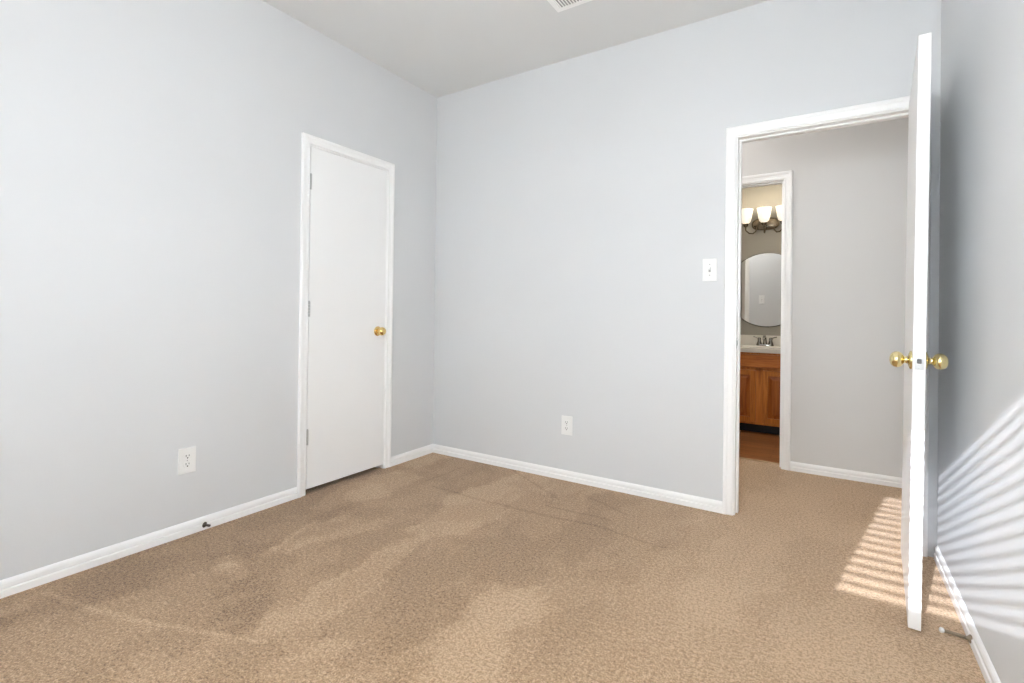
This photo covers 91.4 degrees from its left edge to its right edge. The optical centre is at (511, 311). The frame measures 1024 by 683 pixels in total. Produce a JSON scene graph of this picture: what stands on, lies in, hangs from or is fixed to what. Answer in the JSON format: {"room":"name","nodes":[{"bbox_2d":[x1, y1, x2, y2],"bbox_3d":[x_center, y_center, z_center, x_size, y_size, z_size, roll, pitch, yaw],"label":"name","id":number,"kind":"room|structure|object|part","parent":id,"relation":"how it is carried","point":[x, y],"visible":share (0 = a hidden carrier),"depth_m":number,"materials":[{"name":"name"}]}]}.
{"room":"empty bedroom","nodes":[
{"label":"empty bedroom","id":0,"kind":"room"},
{"bbox_2d":[0,0,436,579],"bbox_3d":[-1.539,-0.301,2.499,0.115,2.740,3.320,1,0,33],"label":"wall","id":1,"kind":"structure","parent":0,"point":[150,150],"depth_m":2.29,"materials":[{"name":"grey paint"}]},
{"bbox_2d":[0,487,297,598],"bbox_3d":[-1.783,1.032,2.018,0.014,0.063,2.034,1,0,33],"label":"baseboard","id":2,"kind":"structure","parent":1,"relation":"attached to","point":[9,586],"depth_m":2.19,"materials":[{"name":"white wood"}]},
{"bbox_2d":[178,446,195,474],"bbox_3d":[-1.549,0.712,2.383,0.009,0.122,0.078,1,0,33],"label":"wall outlet","id":3,"kind":"object","parent":1,"relation":"attached to","point":[186,457],"visible":1,"depth_m":2.38,"materials":[{"name":"white plastic"}]},
{"bbox_2d":[183,461,190,467],"bbox_3d":[-1.547,0.732,2.382,0.002,0.027,0.034,1,0,33],"label":"socket","id":4,"kind":"object","parent":3,"relation":"attached to","point":[186,464],"depth_m":2.38,"materials":[{"name":"grey plastic"}]},
{"bbox_2d":[183,453,190,459],"bbox_3d":[-1.546,0.693,2.382,0.002,0.027,0.034,1,0,33],"label":"socket","id":5,"kind":"object","parent":3,"relation":"attached to","point":[186,456],"depth_m":2.38,"materials":[{"name":"grey plastic"}]},
{"bbox_2d":[202,522,210,527],"bbox_3d":[-1.488,1.045,2.442,0.033,0.027,0.027,1,0,13],"label":"door stop","id":6,"kind":"object","parent":1,"relation":"attached to","point":[205,524],"visible":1,"depth_m":2.44,"materials":[{"name":"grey metal"}]},
{"bbox_2d":[297,132,394,497],"bbox_3d":[-1.075,0.025,3.213,0.131,2.107,0.720,1,0,33],"label":"trim","id":7,"kind":"structure","parent":1,"relation":"attached to","point":[308,140],"depth_m":2.92,"materials":[{"name":"white wood"}]},
{"bbox_2d":[306,146,386,488],"bbox_3d":[-1.024,0.041,3.176,0.100,2.017,0.605,1,0,33],"label":"door","id":8,"kind":"structure","parent":1,"relation":"in","point":[347,287],"depth_m":3.15,"materials":[{"name":"white paint"}]},
{"bbox_3d":[-0.877,0.136,3.362,0.052,0.057,0.057,1,0,33],"label":"knob","id":9,"kind":"part","parent":8,"relation":"part of","materials":[{"name":"gold metal"}]},
{"bbox_2d":[391,444,432,466],"bbox_3d":[-0.726,1.053,3.668,0.014,0.063,0.446,1,0,33],"label":"baseboard","id":10,"kind":"structure","parent":1,"relation":"attached to","point":[398,459],"depth_m":3.65,"materials":[{"name":"white wood"}]},
{"bbox_2d":[0,430,985,682],"bbox_3d":[0.184,1.152,3.016,4.050,0.120,6.080,1,0,33],"label":"floor","id":11,"kind":"structure","parent":0,"point":[432,567],"depth_m":1.91,"materials":[{"name":"beige carpet"}]},
{"bbox_2d":[739,457,778,464],"bbox_3d":[1.705,1.112,3.803,0.618,0.006,0.030,1,0,33],"label":"trim","id":12,"kind":"structure","parent":11,"relation":"on","point":[739,457],"depth_m":3.71,"materials":[{"name":"beige wood"}]},
{"bbox_2d":[740,352,780,434],"bbox_3d":[2.402,0.756,4.777,0.910,0.745,0.528,1,0,33],"label":"vanity cabinet","id":13,"kind":"object","parent":11,"relation":"on","point":[759,372],"visible":0.43,"depth_m":4.58,"materials":[{"name":"brown wood"}]},
{"bbox_3d":[2.070,0.779,4.687,0.301,0.386,0.014,1,0,33],"label":"raised panel","id":14,"kind":"part","parent":13,"relation":"part of","materials":[{"name":"brown wood"}]},
{"bbox_3d":[2.070,0.779,4.687,0.389,0.474,0.018,1,0,33],"label":"cabinet door","id":15,"kind":"part","parent":13,"relation":"part of","materials":[{"name":"brown wood"}]},
{"bbox_3d":[2.269,0.458,4.565,0.850,0.120,0.018,1,0,33],"label":"false drawer","id":16,"kind":"part","parent":13,"relation":"part of","materials":[{"name":"brown wood"}]},
{"bbox_2d":[740,335,780,353],"bbox_3d":[2.406,0.353,4.774,0.930,0.224,0.539,1,0,33],"label":"countertop","id":17,"kind":"structure","parent":13,"relation":"on","point":[748,343],"depth_m":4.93,"materials":[{"name":"white stone"}]},
{"bbox_2d":[753,335,776,345],"bbox_3d":[2.492,0.290,4.926,0.155,0.106,0.157,1,0,-13],"label":"faucet","id":18,"kind":"object","parent":17,"relation":"on","point":[759,343],"visible":1,"depth_m":4.91,"materials":[{"name":"silver metal"}]},
{"bbox_3d":[2.473,0.283,4.896,0.040,0.093,0.135,1,0,33],"label":"spout","id":19,"kind":"part","parent":18,"relation":"part of","materials":[{"name":"silver metal"}]},
{"bbox_3d":[2.498,0.335,4.935,0.156,0.016,0.060,1,0,33],"label":"plate","id":20,"kind":"part","parent":18,"relation":"part of","materials":[{"name":"silver metal"}]},
{"bbox_3d":[2.451,0.782,4.443,0.407,0.474,0.018,1,0,33],"label":"cabinet door","id":21,"kind":"part","parent":13,"relation":"part of","materials":[{"name":"brown wood"}]},
{"bbox_3d":[2.451,0.782,4.443,0.319,0.386,0.014,1,0,33],"label":"raised panel","id":22,"kind":"part","parent":13,"relation":"part of","materials":[{"name":"brown wood"}]},
{"bbox_2d":[263,0,769,97],"bbox_3d":[-0.526,-1.712,1.903,4.013,0.100,3.378,1,0,33],"label":"ceiling","id":23,"kind":"structure","parent":0,"point":[440,47],"depth_m":2.92,"materials":[{"name":"paint"}]},
{"bbox_2d":[547,0,591,11],"bbox_3d":[0.348,-1.644,2.570,0.360,0.008,0.210,1,0,33],"label":"ceiling vent","id":24,"kind":"object","parent":23,"relation":"in","point":[558,5],"visible":1,"depth_m":2.67,"materials":[{"name":"white metal"}]},
{"bbox_2d":[433,0,940,556],"bbox_3d":[0.647,-0.272,3.138,3.108,2.740,0.115,1,0,33],"label":"wall","id":25,"kind":"structure","parent":0,"point":[580,200],"depth_m":3.04,"materials":[{"name":"grey paint"}]},
{"bbox_2d":[561,415,572,435],"bbox_3d":[0.355,0.742,3.239,0.078,0.122,0.009,1,0,33],"label":"wall outlet","id":26,"kind":"object","parent":25,"relation":"attached to","point":[566,421],"visible":1,"depth_m":3.24,"materials":[{"name":"white plastic"}]},
{"bbox_2d":[433,444,721,513],"bbox_3d":[0.266,1.063,3.289,2.093,0.063,0.014,1,0,33],"label":"baseboard","id":27,"kind":"structure","parent":25,"relation":"attached to","point":[697,502],"depth_m":3.14,"materials":[{"name":"white wood"}]},
{"bbox_2d":[702,258,716,280],"bbox_3d":[1.095,-0.229,2.772,0.076,0.124,0.018,1,0,33],"label":"light switch","id":28,"kind":"object","parent":25,"relation":"attached to","point":[709,265],"visible":1,"depth_m":2.77,"materials":[{"name":"white plastic"}]},
{"bbox_2d":[722,96,930,556],"bbox_3d":[1.559,0.056,2.550,0.866,2.102,0.147,1,0,33],"label":"trim","id":29,"kind":"structure","parent":25,"relation":"attached to","point":[896,108],"depth_m":2.70,"materials":[{"name":"white wood"}]},
{"bbox_2d":[889,32,948,630],"bbox_3d":[1.607,0.074,1.998,0.163,2.036,0.742,1,0,36],"label":"door","id":30,"kind":"structure","parent":25,"relation":"in","point":[915,359],"depth_m":1.71,"materials":[{"name":"white paint"}]},
{"bbox_3d":[1.384,0.173,1.792,0.052,0.057,0.057,1,0,36],"label":"knob","id":31,"kind":"part","parent":30,"relation":"part of","materials":[{"name":"gold metal"}]},
{"bbox_3d":[1.391,0.173,1.707,0.025,0.057,0.002,1,0,36],"label":"latch plate","id":32,"kind":"part","parent":30,"relation":"part of","materials":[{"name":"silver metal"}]},
{"bbox_3d":[1.474,0.174,1.726,0.052,0.057,0.057,1,0,36],"label":"knob","id":33,"kind":"part","parent":30,"relation":"part of","materials":[{"name":"gold metal"}]},
{"bbox_2d":[740,184,781,335],"bbox_3d":[2.828,-0.166,4.891,1.540,2.600,0.100,1,0,33],"label":"wall","id":34,"kind":"structure","parent":0,"point":[759,242],"depth_m":5.04,"materials":[{"name":"beige paint"}]},
{"bbox_2d":[740,335,780,345],"bbox_3d":[2.547,0.294,4.993,0.930,0.100,0.018,1,0,33],"label":"backsplash","id":35,"kind":"structure","parent":34,"relation":"attached to","point":[744,339],"depth_m":5.04,"materials":[{"name":"white stone"}]},
{"bbox_2d":[741,252,780,326],"bbox_3d":[2.550,-0.212,5.004,0.748,0.748,0.008,1,0,33],"label":"mirror","id":36,"kind":"object","parent":34,"relation":"attached to","point":[760,273],"visible":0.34,"depth_m":5.02,"materials":[{"name":"grey mirror"}]},
{"bbox_2d":[742,205,781,233],"bbox_3d":[2.494,-0.893,4.939,0.466,0.244,0.192,1,0,33],"label":"vanity light","id":37,"kind":"object","parent":34,"relation":"attached to","point":[764,222],"visible":0.81,"depth_m":4.95,"materials":[{"name":"white glass"}]},
{"bbox_3d":[2.341,-0.946,5.005,0.136,0.142,0.136,1,0,33],"label":"lamp shade","id":38,"kind":"part","parent":37,"relation":"part of","materials":[{"name":"white glass"}]},
{"bbox_3d":[2.480,-0.944,4.915,0.136,0.142,0.136,1,0,33],"label":"lamp shade","id":39,"kind":"part","parent":37,"relation":"part of","materials":[{"name":"white glass"}]},
{"bbox_3d":[2.619,-0.943,4.827,0.136,0.142,0.136,1,0,33],"label":"lamp shade","id":40,"kind":"part","parent":37,"relation":"part of","materials":[{"name":"white glass"}]},
{"bbox_2d":[742,117,908,477],"bbox_3d":[1.429,-0.258,3.927,2.643,2.740,0.114,1,0,33],"label":"wall","id":41,"kind":"structure","parent":0,"point":[849,231],"depth_m":3.34,"materials":[{"name":"grey paint"}]},
{"bbox_2d":[742,170,792,470],"bbox_3d":[1.685,0.062,3.758,0.736,2.105,0.146,1,0,33],"label":"trim","id":42,"kind":"structure","parent":41,"relation":"attached to","point":[785,178],"depth_m":3.52,"materials":[{"name":"white wood"}]},
{"bbox_2d":[790,461,901,487],"bbox_3d":[2.220,1.087,3.327,0.644,0.063,0.014,1,0,33],"label":"baseboard","id":43,"kind":"structure","parent":41,"relation":"attached to","point":[885,480],"depth_m":3.32,"materials":[{"name":"white wood"}]},
{"bbox_2d":[937,0,1023,682],"bbox_3d":[1.404,-0.272,1.327,0.120,2.740,4.520,1,0,33],"label":"wall","id":44,"kind":"structure","parent":0,"point":[980,498],"depth_m":1.58,"materials":[{"name":"grey paint"}]},
{"bbox_2d":[939,627,971,643],"bbox_3d":[1.473,1.077,1.661,0.084,0.031,0.027,1,0,23],"label":"door stop","id":45,"kind":"object","parent":44,"relation":"attached to","point":[968,638],"visible":1,"depth_m":1.66,"materials":[{"name":"silver metal"}]},
{"bbox_2d":[934,546,1000,682],"bbox_3d":[1.035,1.060,0.894,0.014,0.063,3.182,1,0,33],"label":"baseboard","id":46,"kind":"structure","parent":44,"relation":"attached to","point":[989,673],"depth_m":1.71,"materials":[{"name":"white wood"}]}
]}

